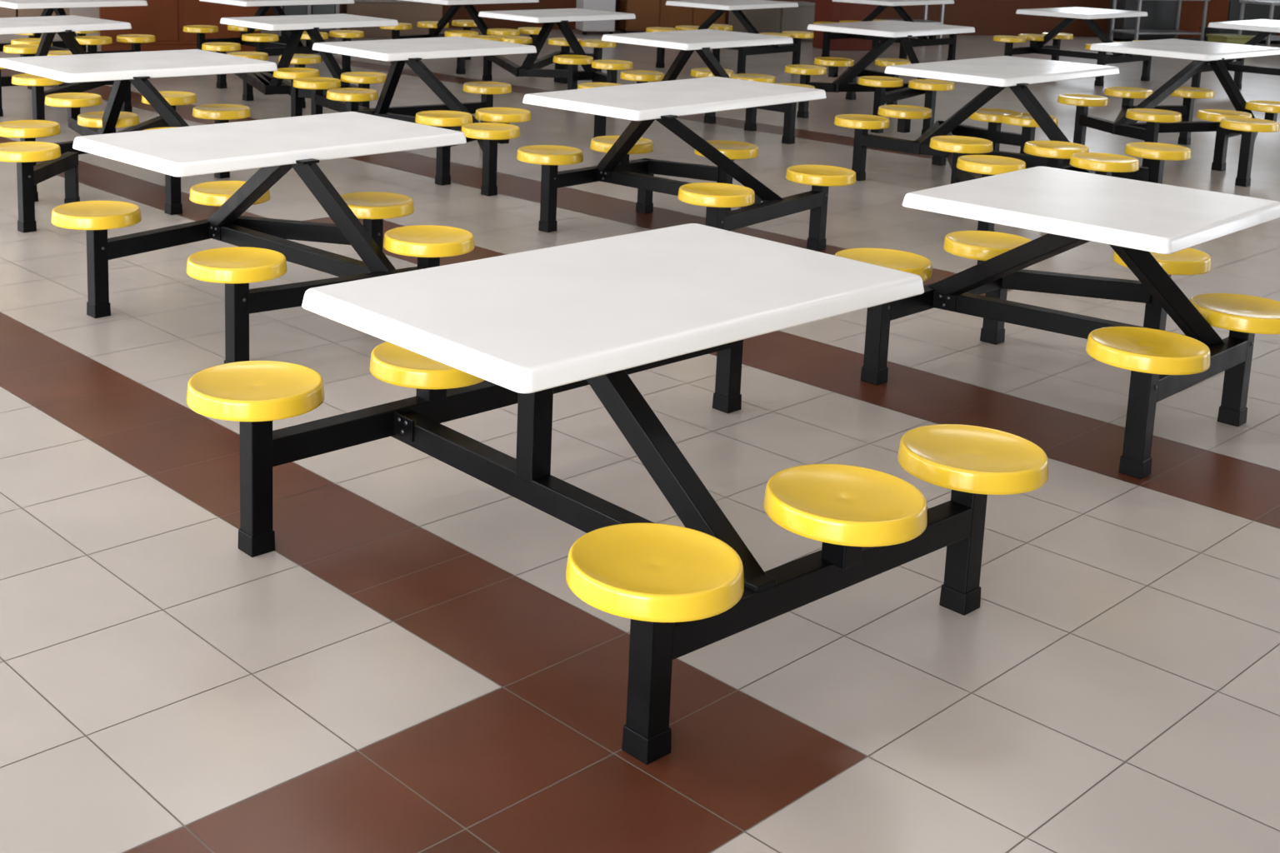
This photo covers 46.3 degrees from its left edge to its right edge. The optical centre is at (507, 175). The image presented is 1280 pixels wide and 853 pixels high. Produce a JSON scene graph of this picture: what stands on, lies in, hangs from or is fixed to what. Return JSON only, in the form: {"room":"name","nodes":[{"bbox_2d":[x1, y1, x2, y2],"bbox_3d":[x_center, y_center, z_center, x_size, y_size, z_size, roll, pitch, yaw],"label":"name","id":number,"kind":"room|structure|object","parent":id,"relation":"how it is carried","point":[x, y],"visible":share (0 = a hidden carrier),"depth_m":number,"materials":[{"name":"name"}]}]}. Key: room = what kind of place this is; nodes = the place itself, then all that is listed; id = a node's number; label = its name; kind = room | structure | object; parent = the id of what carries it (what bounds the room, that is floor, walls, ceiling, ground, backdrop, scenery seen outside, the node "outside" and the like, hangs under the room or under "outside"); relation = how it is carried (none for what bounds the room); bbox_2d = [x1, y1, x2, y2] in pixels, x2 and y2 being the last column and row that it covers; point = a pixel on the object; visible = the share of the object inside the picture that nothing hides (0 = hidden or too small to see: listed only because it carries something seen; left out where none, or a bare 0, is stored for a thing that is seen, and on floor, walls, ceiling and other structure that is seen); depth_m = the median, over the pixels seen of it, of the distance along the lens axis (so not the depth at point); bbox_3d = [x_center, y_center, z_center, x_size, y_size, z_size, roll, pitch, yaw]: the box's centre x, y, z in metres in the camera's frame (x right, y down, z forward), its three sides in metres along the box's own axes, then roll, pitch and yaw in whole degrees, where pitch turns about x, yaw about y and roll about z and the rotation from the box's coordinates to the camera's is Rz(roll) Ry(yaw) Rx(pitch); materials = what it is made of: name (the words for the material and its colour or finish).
{"room":"eatery","nodes":[
{"label":"eatery","id":0,"kind":"room"},
{"bbox_2d":[70,6,100,48],"bbox_3d":[-4.782,-3.464,16.877,0.420,4.000,0.400,-1,11,-16],"label":"pillar","id":1,"kind":"structure","parent":0,"point":[82,12],"depth_m":16.97,"materials":[{"name":"grey paint"}]},
{"bbox_2d":[16,0,1109,37],"bbox_3d":[1.894,-4.102,21.453,25.564,4.000,0.200,0,10,-10],"label":"wall","id":2,"kind":"structure","parent":0,"point":[988,17],"depth_m":22.53,"materials":[{"name":"red paint"}]},
{"bbox_2d":[0,28,1279,852],"bbox_3d":[1.905,0.039,9.648,26.190,0.001,31.000,2,10,0],"label":"floor","id":3,"kind":"structure","parent":0,"point":[413,664],"depth_m":3.85,"materials":[{"name":"beige tile"}]},
{"bbox_2d":[0,6,69,39],"bbox_3d":[-6.787,-2.236,17.662,3.675,1.200,0.190,-1,10,-15],"label":"wall","id":4,"kind":"structure","parent":3,"relation":"on","point":[4,12],"depth_m":17.91,"materials":[{"name":"grey paint"}]},
{"bbox_2d":[0,141,79,233],"bbox_3d":[-2.452,0.025,7.818,0.354,0.438,0.836,2,10,0],"label":"stool","id":5,"kind":"object","parent":3,"relation":"on","point":[24,153],"visible":0.98,"depth_m":7.58,"materials":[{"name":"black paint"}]},
{"bbox_2d":[0,15,132,137],"bbox_3d":[-3.648,-0.842,11.607,1.484,0.750,2.406,3,10,6],"label":"table","id":6,"kind":"object","parent":3,"relation":"on","point":[49,26],"visible":0.56,"depth_m":11.25,"materials":[{"name":"black paint"}]},
{"bbox_2d":[0,0,155,89],"bbox_3d":[-4.198,-1.278,13.968,1.414,0.750,1.454,-8,14,-42],"label":"table","id":7,"kind":"object","parent":3,"relation":"on","point":[49,6],"visible":0.64,"depth_m":13.72,"materials":[{"name":"black paint"}]},
{"bbox_2d":[0,49,277,214],"bbox_3d":[-2.189,-0.323,8.916,1.618,0.749,2.055,2,10,0],"label":"table","id":8,"kind":"object","parent":3,"relation":"on","point":[134,67],"visible":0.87,"depth_m":8.59,"materials":[{"name":"black paint"}]},
{"bbox_2d":[99,0,260,51],"bbox_3d":[-3.796,-2.025,17.215,1.851,1.100,0.880,-1,11,-16],"label":"wall","id":9,"kind":"structure","parent":3,"relation":"on","point":[165,20],"depth_m":16.85,"materials":[{"name":"red paint"}]},
{"bbox_2d":[50,111,474,364],"bbox_3d":[-0.904,0.220,6.072,1.498,0.750,1.613,-8,14,-43],"label":"table","id":10,"kind":"object","parent":3,"relation":"on","point":[276,146],"visible":0.94,"depth_m":5.93,"materials":[{"name":"black paint"}]},
{"bbox_2d":[183,0,364,72],"bbox_3d":[-2.353,-1.427,15.079,1.414,0.750,1.454,-8,14,-42],"label":"table","id":11,"kind":"object","parent":3,"relation":"on","point":[271,44],"visible":0.61,"depth_m":14.88,"materials":[{"name":"black paint"}]},
{"bbox_2d":[201,14,398,116],"bbox_3d":[-1.694,-0.952,12.516,1.396,0.750,3.256,-4,12,-30],"label":"table","id":12,"kind":"object","parent":3,"relation":"on","point":[271,82],"visible":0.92,"depth_m":11.89,"materials":[{"name":"black paint"}]},
{"bbox_2d":[277,4,339,39],"bbox_3d":[-2.590,-2.295,19.140,0.772,1.020,0.612,-1,11,-16],"label":"base cabinet","id":13,"kind":"object","parent":3,"relation":"on","point":[289,10],"visible":0.24,"depth_m":18.92,"materials":[{"name":"grey metal"}]},
{"bbox_2d":[340,0,442,37],"bbox_3d":[-1.523,-2.086,19.606,1.315,0.500,0.470,-2,11,-17],"label":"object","id":14,"kind":"structure","parent":3,"relation":"on","point":[407,12],"depth_m":19.41,"materials":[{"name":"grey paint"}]},
{"bbox_2d":[293,36,536,196],"bbox_3d":[-0.699,-0.467,9.945,1.790,0.749,2.578,2,10,0],"label":"table","id":15,"kind":"object","parent":3,"relation":"on","point":[495,127],"visible":0.97,"depth_m":9.93,"materials":[{"name":"black paint"}]},
{"bbox_2d":[379,0,549,74],"bbox_3d":[-0.448,-1.559,16.105,1.414,0.750,1.454,-8,14,-42],"label":"table","id":16,"kind":"object","parent":3,"relation":"on","point":[435,27],"visible":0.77,"depth_m":15.91,"materials":[{"name":"black paint"}]},
{"bbox_2d":[470,8,635,89],"bbox_3d":[0.417,-1.115,13.748,1.579,0.749,2.558,2,10,0],"label":"table","id":17,"kind":"object","parent":3,"relation":"on","point":[567,63],"visible":0.91,"depth_m":13.45,"materials":[{"name":"black paint"}]},
{"bbox_2d":[575,0,615,34],"bbox_3d":[1.257,-2.536,20.839,0.461,1.100,0.500,-1,10,-12],"label":"dispenser","id":18,"kind":"object","parent":3,"relation":"on","point":[601,5],"visible":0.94,"depth_m":20.74,"materials":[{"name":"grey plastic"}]},
{"bbox_2d":[185,223,1048,764],"bbox_3d":[0.505,0.632,3.976,2.240,0.750,1.714,-7,13,-40],"label":"table","id":19,"kind":"object","parent":3,"relation":"on","point":[524,328],"visible":1,"depth_m":3.56,"materials":[{"name":"black paint"}]},
{"bbox_2d":[619,0,725,33],"bbox_3d":[2.375,-2.678,21.236,1.444,1.300,0.520,0,10,-8],"label":"cabinet","id":20,"kind":"object","parent":3,"relation":"on","point":[648,13],"visible":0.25,"depth_m":21.05,"materials":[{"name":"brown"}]},
{"bbox_2d":[516,76,855,250],"bbox_3d":[1.029,-0.039,7.816,1.751,0.750,1.612,-8,14,-44],"label":"table","id":21,"kind":"object","parent":3,"relation":"on","point":[663,102],"visible":0.98,"depth_m":7.71,"materials":[{"name":"black paint"}]},
{"bbox_2d":[577,29,814,144],"bbox_3d":[1.336,-0.716,11.654,1.896,0.750,1.556,0,10,-11],"label":"table","id":22,"kind":"object","parent":3,"relation":"on","point":[701,41],"visible":0.62,"depth_m":11.40,"materials":[{"name":"black paint"}]},
{"bbox_2d":[645,0,814,73],"bbox_3d":[2.476,-1.551,16.503,1.454,0.750,1.414,11,14,44],"label":"table","id":23,"kind":"object","parent":3,"relation":"on","point":[722,6],"visible":0.66,"depth_m":16.31,"materials":[{"name":"black paint"}]},
{"bbox_2d":[728,0,814,39],"bbox_3d":[3.706,-2.160,20.694,1.212,0.540,0.530,-1,11,-17],"label":"base cabinet","id":24,"kind":"object","parent":3,"relation":"on","point":[779,20],"visible":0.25,"depth_m":20.47,"materials":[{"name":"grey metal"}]},
{"bbox_2d":[784,20,974,134],"bbox_3d":[3.244,-0.904,12.993,1.445,0.750,2.616,5,11,20],"label":"table","id":25,"kind":"object","parent":3,"relation":"on","point":[879,82],"visible":0.98,"depth_m":12.72,"materials":[{"name":"black paint"}]},
{"bbox_2d":[813,0,956,60],"bbox_3d":[4.661,-1.772,18.068,1.414,0.750,1.454,-7,13,-41],"label":"table","id":26,"kind":"object","parent":3,"relation":"on","point":[922,41],"visible":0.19,"depth_m":17.91,"materials":[{"name":"black paint"}]},
{"bbox_2d":[880,4,944,38],"bbox_3d":[5.489,-2.602,20.707,1.079,1.500,0.500,-1,10,-13],"label":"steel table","id":27,"kind":"object","parent":3,"relation":"on","point":[924,20],"visible":0.14,"depth_m":20.72,"materials":[{"name":"metal"}]},
{"bbox_2d":[880,19,943,24],"bbox_3d":[5.477,-2.154,20.787,1.079,0.030,0.500,-1,10,-13],"label":"shelf","id":28,"kind":"object","parent":27,"relation":"attached to","point":[925,21],"depth_m":20.77,"materials":[{"name":"metal"}]},
{"bbox_2d":[834,55,1190,231],"bbox_3d":[3.129,-0.241,9.260,1.993,0.749,3.007,2,10,0],"label":"table","id":29,"kind":"object","parent":3,"relation":"on","point":[973,152],"visible":0.94,"depth_m":9.29,"materials":[{"name":"black paint"}]},
{"bbox_2d":[835,166,1279,479],"bbox_3d":[2.084,0.421,5.395,1.628,0.750,1.408,-8,14,-42],"label":"table","id":30,"kind":"object","parent":3,"relation":"on","point":[1151,228],"visible":0.88,"depth_m":5.11,"materials":[{"name":"black paint"}]},
{"bbox_2d":[992,6,1151,86],"bbox_3d":[6.381,-1.463,16.595,1.414,0.750,1.454,-7,13,-40],"label":"table","id":31,"kind":"object","parent":3,"relation":"on","point":[1037,42],"visible":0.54,"depth_m":16.51,"materials":[{"name":"black paint"}]},
{"bbox_2d":[1109,0,1210,40],"bbox_3d":[9.300,-2.202,21.262,1.202,0.720,0.600,-2,11,-17],"label":"steel table","id":32,"kind":"object","parent":3,"relation":"on","point":[1137,31],"visible":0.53,"depth_m":21.18,"materials":[{"name":"metal"}]},
{"bbox_2d":[1112,29,1202,34],"bbox_3d":[9.296,-2.057,21.288,1.142,0.025,0.540,-2,11,-17],"label":"shelf","id":33,"kind":"object","parent":32,"relation":"attached to","point":[1127,31],"depth_m":21.16,"materials":[{"name":"metal"}]},
{"bbox_2d":[1166,0,1210,0],"bbox_3d":[9.309,-2.537,21.202,1.202,0.040,0.600,-2,11,-17],"label":"countertop","id":34,"kind":"structure","parent":32,"relation":"on","point":[1167,0],"depth_m":20.99,"materials":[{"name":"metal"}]},
{"bbox_2d":[1057,38,1279,186],"bbox_3d":[5.162,-0.557,11.339,1.572,0.750,3.108,8,12,32],"label":"table","id":35,"kind":"object","parent":3,"relation":"on","point":[1159,118],"visible":0.99,"depth_m":10.95,"materials":[{"name":"black paint"}]},
{"bbox_2d":[1106,0,1279,44],"bbox_3d":[11.143,-2.698,22.384,4.266,1.400,0.420,0,10,-10],"label":"steel table","id":36,"kind":"object","parent":3,"relation":"on","point":[1162,14],"visible":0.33,"depth_m":22.06,"materials":[{"name":"stainless steel"}]},
{"bbox_2d":[1200,26,1247,41],"bbox_3d":[10.206,-1.960,21.238,0.490,0.300,0.390,-2,11,-17],"label":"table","id":37,"kind":"object","parent":3,"relation":"on","point":[1207,30],"visible":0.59,"depth_m":21.07,"materials":[{"name":"grey metal"}]},
{"bbox_2d":[1205,34,1254,44],"bbox_3d":[9.902,-1.799,20.405,0.470,0.260,0.390,-2,11,-17],"label":"crate","id":38,"kind":"object","parent":3,"relation":"on","point":[1225,38],"visible":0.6,"depth_m":20.25,"materials":[{"name":"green plastic"}]},
{"bbox_2d":[1190,19,1279,89],"bbox_3d":[7.844,-1.173,15.194,1.414,0.750,1.454,-7,13,-41],"label":"table","id":39,"kind":"object","parent":3,"relation":"on","point":[1267,27],"visible":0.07,"depth_m":15.25,"materials":[{"name":"black paint"}]},
{"bbox_2d":[1237,0,1279,46],"bbox_3d":[11.093,-2.079,20.842,1.629,0.720,0.600,-2,11,-18],"label":"steel table","id":40,"kind":"object","parent":3,"relation":"on","point":[1272,2],"visible":0.56,"depth_m":20.53,"materials":[{"name":"metal"}]},
{"bbox_2d":[1239,0,1279,5],"bbox_3d":[11.102,-2.413,20.782,1.629,0.040,0.600,-2,11,-18],"label":"countertop","id":41,"kind":"structure","parent":40,"relation":"on","point":[1273,2],"depth_m":20.54,"materials":[{"name":"metal"}]},
{"bbox_2d":[1246,35,1279,40],"bbox_3d":[11.089,-1.934,20.868,1.569,0.025,0.540,-2,11,-18],"label":"shelf","id":42,"kind":"object","parent":40,"relation":"attached to","point":[1271,37],"depth_m":20.43,"materials":[{"name":"metal"}]},
{"bbox_2d":[812,0,875,50],"bbox_3d":[4.468,-3.642,19.265,0.620,4.000,0.500,-1,11,-16],"label":"pillar","id":43,"kind":"structure","parent":0,"point":[825,10],"depth_m":19.33,"materials":[{"name":"red paint"}]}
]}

